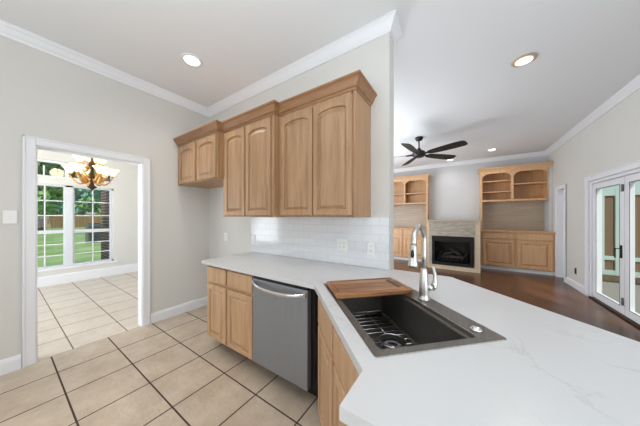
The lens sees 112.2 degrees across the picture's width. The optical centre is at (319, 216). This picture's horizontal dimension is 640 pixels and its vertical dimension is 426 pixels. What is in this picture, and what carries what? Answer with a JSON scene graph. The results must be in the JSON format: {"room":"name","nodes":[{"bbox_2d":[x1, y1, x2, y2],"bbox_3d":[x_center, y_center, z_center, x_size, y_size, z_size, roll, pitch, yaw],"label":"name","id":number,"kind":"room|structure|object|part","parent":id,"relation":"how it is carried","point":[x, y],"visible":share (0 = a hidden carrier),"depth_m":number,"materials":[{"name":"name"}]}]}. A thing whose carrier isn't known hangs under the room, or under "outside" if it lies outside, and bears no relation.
{"room":"kitchen","nodes":[
{"label":"kitchen","id":0,"kind":"room"},
{"bbox_2d":[38,149,137,276],"bbox_3d":[-5.219,-0.155,4.703,0.160,3.050,5.950,0,0,34],"label":"wall","id":1,"kind":"structure","parent":0,"point":[124,185],"depth_m":5.16,"materials":[{"name":"white paint"}]},
{"bbox_2d":[38,159,112,182],"bbox_3d":[-5.457,-0.970,4.372,0.090,0.340,1.835,0,0,34],"label":"window","id":2,"kind":"structure","parent":1,"relation":"in","point":[39,160],"depth_m":4.40,"materials":[{"name":"white paint"}]},
{"bbox_2d":[38,183,116,271],"bbox_3d":[-5.438,0.205,4.359,0.167,1.730,1.935,0,0,34],"label":"window","id":3,"kind":"structure","parent":1,"relation":"in","point":[69,230],"depth_m":4.56,"materials":[{"name":"white paint"}]},
{"bbox_2d":[38,263,137,287],"bbox_3d":[-4.179,1.270,3.062,3.390,0.200,4.130,0,0,34],"label":"baseboard","id":4,"kind":"structure","parent":1,"relation":"attached to","point":[50,280],"depth_m":4.68,"materials":[{"name":"white paint"}]},
{"bbox_2d":[101,175,109,259],"bbox_3d":[-5.399,-0.170,5.597,1.110,3.320,0.220,0,0,34],"label":"brick column","id":5,"kind":"structure","parent":1,"relation":"attached to","point":[104,194],"depth_m":5.57,"materials":[{"name":"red brick"}]},
{"bbox_2d":[0,35,208,367],"bbox_3d":[-3.094,-0.155,1.488,0.120,3.050,5.050,0,0,34],"label":"wall","id":6,"kind":"structure","parent":0,"point":[43,95],"depth_m":2.35,"materials":[{"name":"white paint"}]},
{"bbox_2d":[3,210,16,223],"bbox_3d":[-2.738,0.000,1.899,0.016,0.117,0.072,0,0,34],"label":"light switch","id":7,"kind":"object","parent":6,"relation":"attached to","point":[9,216],"visible":1,"depth_m":1.90,"materials":[{"name":"white plastic"}]},
{"bbox_2d":[0,354,20,375],"bbox_3d":[-3.571,1.305,0.648,0.016,0.130,3.123,0,0,34],"label":"baseboard","id":8,"kind":"structure","parent":6,"relation":"attached to","point":[10,364],"depth_m":1.90,"materials":[{"name":"white paint"}]},
{"bbox_2d":[22,135,149,367],"bbox_3d":[-2.485,0.311,2.381,0.144,2.117,0.957,0,0,34],"label":"trim","id":9,"kind":"structure","parent":6,"relation":"attached to","point":[29,148],"depth_m":2.02,"materials":[{"name":"white paint"}]},
{"bbox_2d":[0,10,403,116],"bbox_3d":[-1.861,-1.627,0.680,2.948,0.105,5.072,0,0,34],"label":"trim","id":10,"kind":"structure","parent":6,"relation":"attached to","point":[390,22],"depth_m":2.22,"materials":[{"name":"white paint"}]},
{"bbox_2d":[394,74,639,172],"bbox_3d":[0.659,-1.627,2.444,5.210,0.105,10.800,0,0,34],"label":"trim","id":11,"kind":"structure","parent":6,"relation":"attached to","point":[632,86],"depth_m":4.25,"materials":[{"name":"white paint"}]},
{"bbox_2d":[209,33,393,269],"bbox_3d":[-0.540,-0.155,2.677,2.816,3.050,0.140,0,0,34],"label":"wall","id":12,"kind":"structure","parent":0,"point":[375,59],"depth_m":1.95,"materials":[{"name":"white paint"}]},
{"bbox_2d":[150,296,206,323],"bbox_3d":[-1.519,1.305,2.782,1.070,0.130,0.770,0,0,34],"label":"baseboard","id":13,"kind":"structure","parent":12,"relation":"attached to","point":[157,316],"depth_m":3.01,"materials":[{"name":"white paint"}]},
{"bbox_2d":[173,120,222,188],"bbox_3d":[-1.453,-0.764,2.893,1.047,0.638,0.508,0,0,34],"label":"upper cabinet","id":14,"kind":"object","parent":12,"relation":"attached to","point":[200,149],"visible":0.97,"depth_m":2.66,"materials":[{"name":"brown wood"}]},
{"bbox_3d":[-1.761,-0.707,2.850,0.420,0.499,0.023,0,0,34],"label":"cabinet door","id":15,"kind":"part","parent":14,"relation":"part of","materials":[{"name":"brown wood"}]},
{"bbox_3d":[-1.555,-1.034,2.740,1.047,0.097,0.140,0,0,34],"label":"crown moulding","id":16,"kind":"part","parent":14,"relation":"part of","materials":[{"name":"brown wood"}]},
{"bbox_3d":[-1.581,-0.722,2.756,0.987,0.553,0.020,0,0,34],"label":"frame","id":17,"kind":"part","parent":14,"relation":"part of","materials":[{"name":"brown wood"}]},
{"bbox_3d":[-1.371,-0.707,2.591,0.417,0.499,0.023,0,0,34],"label":"cabinet door","id":18,"kind":"part","parent":14,"relation":"part of","materials":[{"name":"brown wood"}]},
{"bbox_2d":[221,100,278,216],"bbox_3d":[-0.673,-0.542,2.413,0.900,1.081,0.443,0,0,34],"label":"upper cabinet","id":19,"kind":"object","parent":12,"relation":"attached to","point":[250,137],"visible":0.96,"depth_m":2.21,"materials":[{"name":"brown wood"}]},
{"bbox_3d":[-0.947,-0.485,2.386,0.360,0.942,0.023,0,0,34],"label":"cabinet door","id":20,"kind":"part","parent":19,"relation":"part of","materials":[{"name":"brown wood"}]},
{"bbox_3d":[-0.758,-1.034,2.285,0.900,0.097,0.135,0,0,34],"label":"crown moulding","id":21,"kind":"part","parent":19,"relation":"part of","materials":[{"name":"brown wood"}]},
{"bbox_3d":[-0.629,-0.485,2.175,0.367,0.942,0.023,0,0,34],"label":"cabinet door","id":22,"kind":"part","parent":19,"relation":"part of","materials":[{"name":"brown wood"}]},
{"bbox_2d":[252,235,255,243],"bbox_3d":[-0.865,0.295,2.794,0.072,0.117,0.008,0,0,34],"label":"wall outlet","id":23,"kind":"object","parent":12,"relation":"attached to","point":[253,236],"visible":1,"depth_m":2.78,"materials":[{"name":"white plastic"}]},
{"bbox_2d":[251,217,388,269],"bbox_3d":[-0.160,0.227,2.336,1.806,0.453,0.008,0,0,34],"label":"backsplash","id":24,"kind":"structure","parent":12,"relation":"attached to","point":[312,238],"depth_m":2.20,"materials":[{"name":"white tile"}]},
{"bbox_2d":[279,69,376,216],"bbox_3d":[0.034,-0.542,1.979,0.875,1.081,0.383,0,0,34],"label":"upper cabinet","id":25,"kind":"object","parent":12,"relation":"attached to","point":[325,129],"visible":0.99,"depth_m":1.81,"materials":[{"name":"brown wood"}]},
{"bbox_3d":[-0.220,-0.485,1.975,0.375,0.942,0.023,0,0,34],"label":"cabinet door","id":26,"kind":"part","parent":25,"relation":"part of","materials":[{"name":"brown wood"}]},
{"bbox_3d":[-0.058,-0.500,1.894,0.815,0.996,0.020,0,0,34],"label":"frame","id":27,"kind":"part","parent":25,"relation":"part of","materials":[{"name":"brown wood"}]},
{"bbox_3d":[0.034,-1.034,1.979,0.875,0.097,0.383,0,0,34],"label":"crown moulding","id":28,"kind":"part","parent":25,"relation":"part of","materials":[{"name":"brown wood"}]},
{"bbox_3d":[0.097,-0.485,1.764,0.364,0.942,0.023,0,0,34],"label":"cabinet door","id":29,"kind":"part","parent":25,"relation":"part of","materials":[{"name":"brown wood"}]},
{"bbox_2d":[337,239,347,251],"bbox_3d":[0.214,0.270,2.077,0.118,0.117,0.008,0,0,34],"label":"wall outlet","id":30,"kind":"object","parent":12,"relation":"attached to","point":[342,244],"visible":1,"depth_m":2.07,"materials":[{"name":"white plastic"}]},
{"bbox_2d":[367,242,374,255],"bbox_3d":[0.454,0.282,1.917,0.072,0.117,0.008,0,0,34],"label":"wall outlet","id":31,"kind":"object","parent":12,"relation":"attached to","point":[370,245],"visible":1,"depth_m":1.91,"materials":[{"name":"white plastic"}]},
{"bbox_2d":[0,0,639,168],"bbox_3d":[-0.794,-1.720,3.411,9.100,0.080,11.200,0,0,34],"label":"ceiling","id":32,"kind":"structure","parent":0,"point":[455,79],"depth_m":2.14,"materials":[{"name":"white paint"}]},
{"bbox_2d":[61,155,119,190],"bbox_3d":[-3.764,-1.054,3.551,0.659,1.249,0.646,0,0,34],"label":"chandelier","id":33,"kind":"object","parent":32,"relation":"hanging from","point":[92,166],"visible":0.79,"depth_m":3.49,"materials":[{"name":"white glass"}]},
{"bbox_3d":[-3.956,-0.753,3.398,0.184,0.116,0.184,0,0,34],"label":"lamp shade","id":34,"kind":"part","parent":33,"relation":"part of","materials":[{"name":"white glass"}]},
{"bbox_3d":[-3.728,-0.753,3.308,0.184,0.116,0.184,0,0,34],"label":"lamp shade","id":35,"kind":"part","parent":33,"relation":"part of","materials":[{"name":"white glass"}]},
{"bbox_3d":[-3.882,-0.617,3.463,0.256,0.184,0.059,0,0,-41],"label":"scroll arm","id":36,"kind":"part","parent":33,"relation":"part of","materials":[{"name":"gold metal"}]},
{"bbox_3d":[-3.817,-0.925,3.416,0.175,0.110,0.175,0,0,34],"label":"lamp shade","id":37,"kind":"part","parent":33,"relation":"part of","materials":[{"name":"white glass"}]},
{"bbox_3d":[-3.738,-0.616,3.406,0.060,0.184,0.256,0,0,-6],"label":"scroll arm","id":38,"kind":"part","parent":33,"relation":"part of","materials":[{"name":"gold metal"}]},
{"bbox_3d":[-3.804,-0.816,3.463,0.059,0.186,0.157,0,0,16],"label":"scroll arm","id":39,"kind":"part","parent":33,"relation":"part of","materials":[{"name":"gold metal"}]},
{"bbox_3d":[-3.991,-0.753,3.641,0.184,0.116,0.184,0,0,34],"label":"lamp shade","id":40,"kind":"part","parent":33,"relation":"part of","materials":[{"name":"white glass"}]},
{"bbox_3d":[-3.625,-0.617,3.500,0.256,0.185,0.057,0,0,24],"label":"scroll arm","id":41,"kind":"part","parent":33,"relation":"part of","materials":[{"name":"gold metal"}]},
{"bbox_3d":[-3.536,-0.753,3.460,0.184,0.116,0.184,0,0,34],"label":"lamp shade","id":42,"kind":"part","parent":33,"relation":"part of","materials":[{"name":"white glass"}]},
{"bbox_3d":[-3.620,-0.925,3.572,0.175,0.110,0.175,0,0,34],"label":"lamp shade","id":43,"kind":"part","parent":33,"relation":"part of","materials":[{"name":"white glass"}]},
{"bbox_3d":[-3.645,-0.617,3.639,0.256,0.184,0.059,0,0,-41],"label":"scroll arm","id":44,"kind":"part","parent":33,"relation":"part of","materials":[{"name":"gold metal"}]},
{"bbox_3d":[-3.571,-0.753,3.703,0.184,0.116,0.184,0,0,34],"label":"lamp shade","id":45,"kind":"part","parent":33,"relation":"part of","materials":[{"name":"white glass"}]},
{"bbox_2d":[180,53,202,66],"bbox_3d":[-1.370,-1.673,2.301,0.210,0.014,0.210,0,0,34],"label":"recessed light","id":46,"kind":"object","parent":32,"relation":"in","point":[190,59],"visible":1,"depth_m":2.29,"materials":[{"name":"white paint"}]},
{"bbox_2d":[399,136,467,165],"bbox_3d":[2.047,-1.472,4.516,1.736,0.414,1.711,0,0,34],"label":"ceiling fan","id":47,"kind":"object","parent":32,"relation":"hanging from","point":[417,153],"visible":0.98,"depth_m":4.42,"materials":[{"name":"black metal"}]},
{"bbox_3d":[2.126,-1.315,5.095,0.188,0.057,0.705,0,0,4],"label":"fan blade","id":48,"kind":"part","parent":47,"relation":"part of","materials":[{"name":"black wood"}]},
{"bbox_3d":[1.741,-1.315,4.117,0.188,0.057,0.705,0,0,40],"label":"fan blade","id":49,"kind":"part","parent":47,"relation":"part of","materials":[{"name":"black wood"}]},
{"bbox_3d":[2.627,-1.315,4.682,0.705,0.057,0.188,0,0,-14],"label":"fan blade","id":50,"kind":"part","parent":47,"relation":"part of","materials":[{"name":"black wood"}]},
{"bbox_3d":[2.389,-1.315,4.077,0.188,0.057,0.705,0,0,-32],"label":"fan blade","id":51,"kind":"part","parent":47,"relation":"part of","materials":[{"name":"black wood"}]},
{"bbox_2d":[511,53,537,66],"bbox_3d":[2.183,-1.673,2.301,0.210,0.014,0.210,0,0,34],"label":"recessed light","id":52,"kind":"object","parent":32,"relation":"in","point":[525,59],"visible":1,"depth_m":2.29,"materials":[{"name":"beige plastic"}]},
{"bbox_2d":[0,259,639,425],"bbox_3d":[-0.794,1.400,3.411,9.100,0.060,11.200,0,0,34],"label":"floor","id":53,"kind":"structure","parent":0,"point":[169,371],"depth_m":1.97,"materials":[{"name":"beige tile"}]},
{"bbox_2d":[207,265,252,359],"bbox_3d":[-0.716,0.930,2.311,0.758,0.879,0.634,0,0,34],"label":"base cabinet","id":54,"kind":"object","parent":53,"relation":"on","point":[229,293],"visible":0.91,"depth_m":2.02,"materials":[{"name":"brown wood"}]},
{"bbox_3d":[-1.034,0.584,2.156,0.325,0.148,0.023,0,0,34],"label":"drawer","id":55,"kind":"part","parent":54,"relation":"part of","materials":[{"name":"brown wood"}]},
{"bbox_3d":[-1.034,0.960,2.156,0.325,0.540,0.023,0,0,34],"label":"cabinet door","id":56,"kind":"part","parent":54,"relation":"part of","materials":[{"name":"brown wood"}]},
{"bbox_3d":[-0.728,0.584,1.953,0.360,0.148,0.023,0,0,34],"label":"drawer","id":57,"kind":"part","parent":54,"relation":"part of","materials":[{"name":"brown wood"}]},
{"bbox_3d":[-0.728,0.960,1.953,0.360,0.540,0.023,0,0,34],"label":"cabinet door","id":58,"kind":"part","parent":54,"relation":"part of","materials":[{"name":"brown wood"}]},
{"bbox_2d":[252,276,317,396],"bbox_3d":[-0.160,0.934,1.890,0.616,0.872,0.691,0,0,34],"label":"dishwasher","id":59,"kind":"object","parent":53,"relation":"on","point":[285,315],"visible":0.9,"depth_m":1.61,"materials":[{"name":"grey metal"}]},
{"bbox_3d":[-0.344,0.559,1.636,0.559,0.054,0.066,0,0,34],"label":"handle","id":60,"kind":"part","parent":59,"relation":"part of","materials":[{"name":"silver metal"}]},
{"bbox_3d":[-0.221,1.298,1.798,0.600,0.144,0.050,0,0,34],"label":"toe plate","id":61,"kind":"part","parent":59,"relation":"part of","materials":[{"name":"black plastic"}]},
{"bbox_2d":[311,289,317,389],"bbox_3d":[-0.130,0.862,1.935,0.616,0.727,0.582,0,0,34],"label":"tub","id":62,"kind":"object","parent":59,"relation":"in","point":[314,297],"depth_m":1.53,"materials":[{"name":"black plastic"}]},
{"bbox_2d":[318,297,358,425],"bbox_3d":[0.412,0.930,1.137,0.743,0.879,0.858,0,0,-11],"label":"base cabinet","id":63,"kind":"object","parent":53,"relation":"on","point":[337,373],"visible":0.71,"depth_m":1.05,"materials":[{"name":"brown wood"}]},
{"bbox_3d":[0.031,0.593,1.207,0.023,0.155,0.346,0,0,-11],"label":"false drawer","id":64,"kind":"part","parent":63,"relation":"part of","materials":[{"name":"brown wood"}]},
{"bbox_3d":[0.031,0.965,1.207,0.023,0.550,0.346,0,0,-11],"label":"cabinet door","id":65,"kind":"part","parent":63,"relation":"part of","materials":[{"name":"brown wood"}]},
{"bbox_3d":[0.106,0.965,0.836,0.023,0.550,0.342,0,0,-11],"label":"cabinet door","id":66,"kind":"part","parent":63,"relation":"part of","materials":[{"name":"brown wood"}]},
{"bbox_3d":[0.106,0.593,0.836,0.023,0.155,0.342,0,0,-11],"label":"false drawer","id":67,"kind":"part","parent":63,"relation":"part of","materials":[{"name":"brown wood"}]},
{"bbox_2d":[394,174,430,261],"bbox_3d":[2.828,0.022,7.083,1.423,2.695,0.668,0,0,34],"label":"bookcase","id":68,"kind":"object","parent":53,"relation":"on","point":[411,193],"visible":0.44,"depth_m":7.11,"materials":[{"name":"brown wood"}]},
{"bbox_3d":[2.355,0.483,7.026,0.630,0.150,0.030,0,0,34],"label":"drawer","id":69,"kind":"part","parent":68,"relation":"part of","materials":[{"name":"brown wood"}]},
{"bbox_3d":[2.355,0.930,7.026,0.630,0.670,0.030,0,0,34],"label":"cabinet door","id":70,"kind":"part","parent":68,"relation":"part of","materials":[{"name":"brown wood"}]},
{"bbox_3d":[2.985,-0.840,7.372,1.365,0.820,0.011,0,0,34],"label":"shelf","id":71,"kind":"part","parent":68,"relation":"part of","materials":[{"name":"brown wood"}]},
{"bbox_3d":[2.866,-0.438,7.207,1.288,0.046,0.395,0,0,34],"label":"shelf","id":72,"kind":"part","parent":68,"relation":"part of","materials":[{"name":"brown wood"}]},
{"bbox_3d":[2.921,0.483,6.649,0.630,0.150,0.030,0,0,34],"label":"drawer","id":73,"kind":"part","parent":68,"relation":"part of","materials":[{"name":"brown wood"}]},
{"bbox_3d":[2.883,-1.272,7.166,1.423,0.105,0.442,0,0,34],"label":"crown moulding","id":74,"kind":"part","parent":68,"relation":"part of","materials":[{"name":"brown wood"}]},
{"bbox_3d":[2.921,0.930,6.649,0.630,0.670,0.030,0,0,34],"label":"cabinet door","id":75,"kind":"part","parent":68,"relation":"part of","materials":[{"name":"brown wood"}]},
{"bbox_3d":[3.158,-0.760,7.036,0.614,0.024,0.355,0,0,34],"label":"shelf","id":76,"kind":"part","parent":68,"relation":"part of","materials":[{"name":"brown wood"}]},
{"bbox_3d":[3.424,-0.448,6.841,0.045,1.604,0.385,0,0,34],"label":"panel","id":77,"kind":"part","parent":68,"relation":"part of","materials":[{"name":"brown wood"}]},
{"bbox_2d":[426,219,480,272],"bbox_3d":[3.752,0.723,6.061,1.191,1.295,1.310,0,0,34],"label":"fireplace","id":78,"kind":"object","parent":53,"relation":"on","point":[452,244],"visible":1,"depth_m":5.62,"materials":[{"name":"stone"}]},
{"bbox_3d":[3.406,0.878,5.546,0.924,0.756,0.032,0,0,34],"label":"firebox frame","id":79,"kind":"part","parent":78,"relation":"part of","materials":[{"name":"black plastic"}]},
{"bbox_2d":[426,219,480,221],"bbox_3d":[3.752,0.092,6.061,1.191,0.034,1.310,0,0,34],"label":"mantel shelf","id":80,"kind":"object","parent":78,"relation":"attached to","point":[431,220],"depth_m":5.62,"materials":[{"name":"beige stone"}]},
{"bbox_3d":[3.396,0.898,5.531,0.796,0.539,0.004,0,0,34],"label":"glass frame","id":81,"kind":"part","parent":78,"relation":"part of","materials":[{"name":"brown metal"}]},
{"bbox_2d":[477,161,555,275],"bbox_3d":[5.024,0.022,5.622,1.455,2.695,0.668,0,0,34],"label":"bookcase","id":82,"kind":"object","parent":53,"relation":"on","point":[515,201],"visible":0.96,"depth_m":5.58,"materials":[{"name":"brown wood"}]},
{"bbox_3d":[4.557,-0.448,6.088,0.045,1.604,0.385,0,0,34],"label":"panel","id":83,"kind":"part","parent":82,"relation":"part of","materials":[{"name":"brown wood"}]},
{"bbox_3d":[4.834,-0.965,5.921,0.598,0.024,0.355,0,0,34],"label":"shelf","id":84,"kind":"part","parent":82,"relation":"part of","materials":[{"name":"brown wood"}]},
{"bbox_3d":[4.834,-0.675,5.921,0.598,0.024,0.355,0,0,34],"label":"shelf","id":85,"kind":"part","parent":82,"relation":"part of","materials":[{"name":"brown wood"}]},
{"bbox_3d":[4.590,0.483,5.539,0.638,0.150,0.030,0,0,34],"label":"drawer","id":86,"kind":"part","parent":82,"relation":"part of","materials":[{"name":"brown wood"}]},
{"bbox_3d":[4.590,0.930,5.539,0.638,0.670,0.030,0,0,34],"label":"cabinet door","id":87,"kind":"part","parent":82,"relation":"part of","materials":[{"name":"brown wood"}]},
{"bbox_3d":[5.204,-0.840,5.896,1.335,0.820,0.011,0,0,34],"label":"shelf","id":88,"kind":"part","parent":82,"relation":"part of","materials":[{"name":"brown wood"}]},
{"bbox_3d":[5.101,-0.438,5.720,1.268,0.046,0.395,0,0,34],"label":"shelf","id":89,"kind":"part","parent":82,"relation":"part of","materials":[{"name":"brown wood"}]},
{"bbox_3d":[5.079,-1.272,5.705,1.455,0.105,0.442,0,0,34],"label":"crown moulding","id":90,"kind":"part","parent":82,"relation":"part of","materials":[{"name":"brown wood"}]},
{"bbox_3d":[5.381,-0.855,5.558,0.624,0.024,0.355,0,0,34],"label":"shelf","id":91,"kind":"part","parent":82,"relation":"part of","materials":[{"name":"brown wood"}]},
{"bbox_3d":[5.154,0.483,5.164,0.618,0.150,0.030,0,0,34],"label":"drawer","id":92,"kind":"part","parent":82,"relation":"part of","materials":[{"name":"brown wood"}]},
{"bbox_3d":[5.154,0.930,5.164,0.618,0.670,0.030,0,0,34],"label":"cabinet door","id":93,"kind":"part","parent":82,"relation":"part of","materials":[{"name":"brown wood"}]},
{"bbox_3d":[5.647,-0.840,5.375,0.020,0.820,0.365,0,0,34],"label":"panel","id":94,"kind":"part","parent":82,"relation":"part of","materials":[{"name":"brown wood"}]},
{"bbox_2d":[394,155,547,219],"bbox_3d":[3.692,-0.155,6.996,5.500,3.050,0.140,0,0,34],"label":"wall","id":95,"kind":"structure","parent":0,"point":[453,190],"depth_m":6.57,"materials":[{"name":"grey paint"}]},
{"bbox_2d":[548,88,639,295],"bbox_3d":[2.886,-0.155,0.963,0.140,3.050,10.800,0,0,34],"label":"wall","id":96,"kind":"structure","parent":0,"point":[612,140],"depth_m":3.83,"materials":[{"name":"white paint"}]},
{"bbox_2d":[555,184,566,282],"bbox_3d":[5.355,0.338,4.695,0.164,2.065,0.590,0,0,34],"label":"trim","id":97,"kind":"structure","parent":96,"relation":"attached to","point":[558,193],"depth_m":4.88,"materials":[{"name":"white paint"}]},
{"bbox_2d":[563,190,563,276],"bbox_3d":[5.371,0.376,4.684,0.095,1.972,0.406,0,0,34],"label":"door","id":98,"kind":"structure","parent":96,"relation":"in","point":[563,190],"depth_m":4.84,"materials":[{"name":"white paint"}]},
{"bbox_2d":[566,277,584,294],"bbox_3d":[4.895,1.305,4.124,0.016,0.130,0.860,0,0,34],"label":"baseboard","id":99,"kind":"structure","parent":96,"relation":"attached to","point":[577,286],"depth_m":4.09,"materials":[{"name":"white paint"}]},
{"bbox_2d":[585,160,639,296],"bbox_3d":[4.108,0.340,2.948,0.024,2.060,1.970,0,0,34],"label":"trim","id":100,"kind":"structure","parent":96,"relation":"attached to","point":[636,164],"depth_m":3.69,"materials":[{"name":"white paint"}]},
{"bbox_2d":[589,168,639,328],"bbox_3d":[4.164,0.383,2.911,0.181,1.975,1.800,0,0,34],"label":"door","id":101,"kind":"structure","parent":96,"relation":"in","point":[625,308],"depth_m":2.98,"materials":[{"name":"white wood"}]},
{"bbox_3d":[4.152,0.480,2.997,0.066,0.180,0.040,0,0,34],"label":"handle","id":102,"kind":"part","parent":101,"relation":"part of","materials":[{"name":"black metal"}]},
{"label":"outside","id":103,"kind":"structure","parent":0,"visible":0},
{"bbox_2d":[38,227,100,266],"bbox_3d":[-34.886,1.530,35.215,82.900,0.080,100.000,0,0,34],"label":"lawn","id":104,"kind":"structure","parent":103,"point":[50,250],"depth_m":9.86,"materials":[{"name":"green plant"}]},
{"bbox_2d":[38,162,64,234],"bbox_3d":[-23.738,-2.929,18.203,3.714,9.014,3.639,0,0,34],"label":"tree","id":105,"kind":"object","parent":104,"relation":"on","point":[51,193],"visible":0.26,"depth_m":18.24,"materials":[{"name":"green plant"}]},
{"bbox_2d":[50,175,62,213],"bbox_3d":[-42.104,-5.045,32.291,6.123,13.248,6.410,0,0,-6],"label":"tree","id":106,"kind":"object","parent":104,"relation":"on","point":[58,207],"visible":0.02,"depth_m":34.38,"materials":[{"name":"green plant"}]},
{"bbox_2d":[45,214,100,227],"bbox_3d":[-35.526,0.530,29.756,0.180,1.920,34.200,0,0,34],"label":"fence","id":107,"kind":"object","parent":104,"relation":"on","point":[57,221],"visible":0.09,"depth_m":30.71,"materials":[{"name":"brown wood"}]},
{"bbox_2d":[58,164,90,213],"bbox_3d":[-47.338,-6.520,40.093,7.911,16.197,7.490,0,0,34],"label":"tree","id":108,"kind":"object","parent":104,"relation":"on","point":[80,193],"visible":0.09,"depth_m":40.53,"materials":[{"name":"green plant"}]},
{"bbox_2d":[77,172,100,214],"bbox_3d":[-38.148,-4.969,38.494,5.978,13.096,6.502,0,0,-9],"label":"tree","id":109,"kind":"object","parent":104,"relation":"on","point":[82,205],"visible":0.06,"depth_m":36.16,"materials":[{"name":"green plant"}]},
{"bbox_2d":[84,223,100,243],"bbox_3d":[-13.215,0.935,12.633,0.800,1.110,0.820,0,0,34],"label":"air conditioner","id":110,"kind":"object","parent":104,"relation":"on","point":[88,235],"visible":0.56,"depth_m":12.37,"materials":[{"name":"grey metal"}]},
{"bbox_2d":[89,226,100,240],"bbox_3d":[-12.917,0.953,12.435,0.013,0.795,0.620,0,0,34],"label":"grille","id":111,"kind":"object","parent":110,"relation":"attached to","point":[96,235],"depth_m":12.40,"materials":[{"name":"metal"}]},
{"bbox_2d":[90,173,100,201],"bbox_3d":[-23.170,-3.240,24.724,3.988,9.636,4.291,0,0,-11],"label":"tree","id":112,"kind":"object","parent":104,"relation":"on","point":[96,193],"visible":0.02,"depth_m":22.96,"materials":[{"name":"green plant"}]},
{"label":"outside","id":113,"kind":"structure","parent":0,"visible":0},
{"bbox_2d":[602,281,639,313],"bbox_3d":[8.573,1.490,3.906,6.050,0.080,12.000,0,0,34],"label":"patio","id":114,"kind":"structure","parent":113,"point":[610,289],"depth_m":4.13,"materials":[{"name":"grey concrete"}]},
{"bbox_2d":[602,181,639,277],"bbox_3d":[7.040,0.210,4.950,1.240,2.480,0.100,0,0,34],"label":"screen","id":115,"kind":"object","parent":114,"relation":"on","point":[610,195],"visible":0.38,"depth_m":5.04,"materials":[{"name":"grey paint"}]},
{"bbox_3d":[6.644,0.210,5.213,0.290,2.480,0.100,0,0,34],"label":"post","id":116,"kind":"part","parent":115,"relation":"part of","materials":[{"name":"grey paint"}]},
{"bbox_3d":[6.833,0.965,5.087,0.165,0.090,0.080,0,0,34],"label":"rail","id":117,"kind":"part","parent":115,"relation":"part of","materials":[{"name":"grey paint"}]},
{"bbox_3d":[6.833,0.475,5.087,0.165,1.950,0.020,0,0,34],"label":"board panel","id":118,"kind":"part","parent":115,"relation":"part of","materials":[{"name":"wood"}]},
{"bbox_3d":[6.833,-0.765,5.087,0.165,0.529,0.090,0,0,34],"label":"rail","id":119,"kind":"part","parent":115,"relation":"part of","materials":[{"name":"grey paint"}]},
{"bbox_3d":[6.833,1.350,5.087,0.165,0.200,0.090,0,0,34],"label":"rail","id":120,"kind":"part","parent":115,"relation":"part of","materials":[{"name":"grey paint"}]},
{"bbox_3d":[6.946,0.210,5.012,0.105,2.480,0.100,0,0,34],"label":"post","id":121,"kind":"part","parent":115,"relation":"part of","materials":[{"name":"grey paint"}]},
{"bbox_3d":[7.223,-0.765,4.828,0.560,0.529,0.090,0,0,34],"label":"rail","id":122,"kind":"part","parent":115,"relation":"part of","materials":[{"name":"grey paint"}]},
{"bbox_3d":[7.223,0.475,4.828,0.560,1.950,0.020,0,0,34],"label":"board panel","id":123,"kind":"part","parent":115,"relation":"part of","materials":[{"name":"wood"}]},
{"bbox_2d":[602,274,639,284],"bbox_3d":[6.805,1.400,4.769,1.150,0.100,0.380,0,0,34],"label":"leaf litter","id":124,"kind":"object","parent":114,"relation":"on","point":[608,278],"visible":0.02,"depth_m":4.78,"materials":[{"name":"brown plant"}]},
{"bbox_3d":[0.729,0.931,0.484,1.123,0.879,0.639,0,0,34],"label":"cabinet","id":125,"kind":"object","parent":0,"visible":0},
{"bbox_2d":[202,252,639,425],"bbox_3d":[0.100,0.472,1.355,3.235,0.035,1.453,0,0,34],"label":"countertop","id":126,"kind":"structure","parent":125,"relation":"on","point":[551,368],"depth_m":0.65,"materials":[{"name":"white stone"}]},
{"bbox_2d":[324,279,506,357],"bbox_3d":[0.360,0.554,1.131,0.530,0.233,0.791,0,0,-11],"label":"sink","id":127,"kind":"object","parent":126,"relation":"in","point":[432,324],"depth_m":1.08,"materials":[{"name":"stone"}]},
{"bbox_2d":[327,277,412,298],"bbox_3d":[0.296,0.437,1.347,0.466,0.024,0.265,0,0,-11],"label":"cutting board","id":128,"kind":"object","parent":127,"relation":"on","point":[355,288],"visible":1,"depth_m":1.29,"materials":[{"name":"brown wood"}]},
{"bbox_2d":[352,310,419,347],"bbox_3d":[0.322,0.654,1.129,0.332,0.030,0.652,0,0,-11],"label":"grid","id":129,"kind":"object","parent":127,"relation":"in","point":[378,313],"visible":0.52,"depth_m":1.24,"materials":[{"name":"silver metal"}]},
{"bbox_3d":[0.622,0.444,0.857,0.042,0.014,0.042,0,0,34],"label":"air switch button","id":130,"kind":"part","parent":127,"relation":"part of","materials":[{"name":"silver metal"}]},
{"bbox_2d":[408,224,437,300],"bbox_3d":[0.526,0.244,1.131,0.248,0.415,0.080,0,0,-38],"label":"kitchen faucet","id":131,"kind":"object","parent":126,"relation":"on","point":[425,287],"visible":1,"depth_m":1.16,"materials":[{"name":"silver metal"}]},
{"bbox_2d":[418,268,429,300],"bbox_3d":[0.570,0.366,1.179,0.058,0.170,0.058,0,0,34],"label":"faucet","id":132,"kind":"object","parent":131,"relation":"attached to","point":[424,286],"depth_m":1.16,"materials":[{"name":"silver metal"}]},
{"bbox_3d":[0.613,0.338,1.179,0.061,0.133,0.039,0,0,0],"label":"lever handle","id":133,"kind":"part","parent":131,"relation":"part of","materials":[{"name":"silver metal"}]}
]}

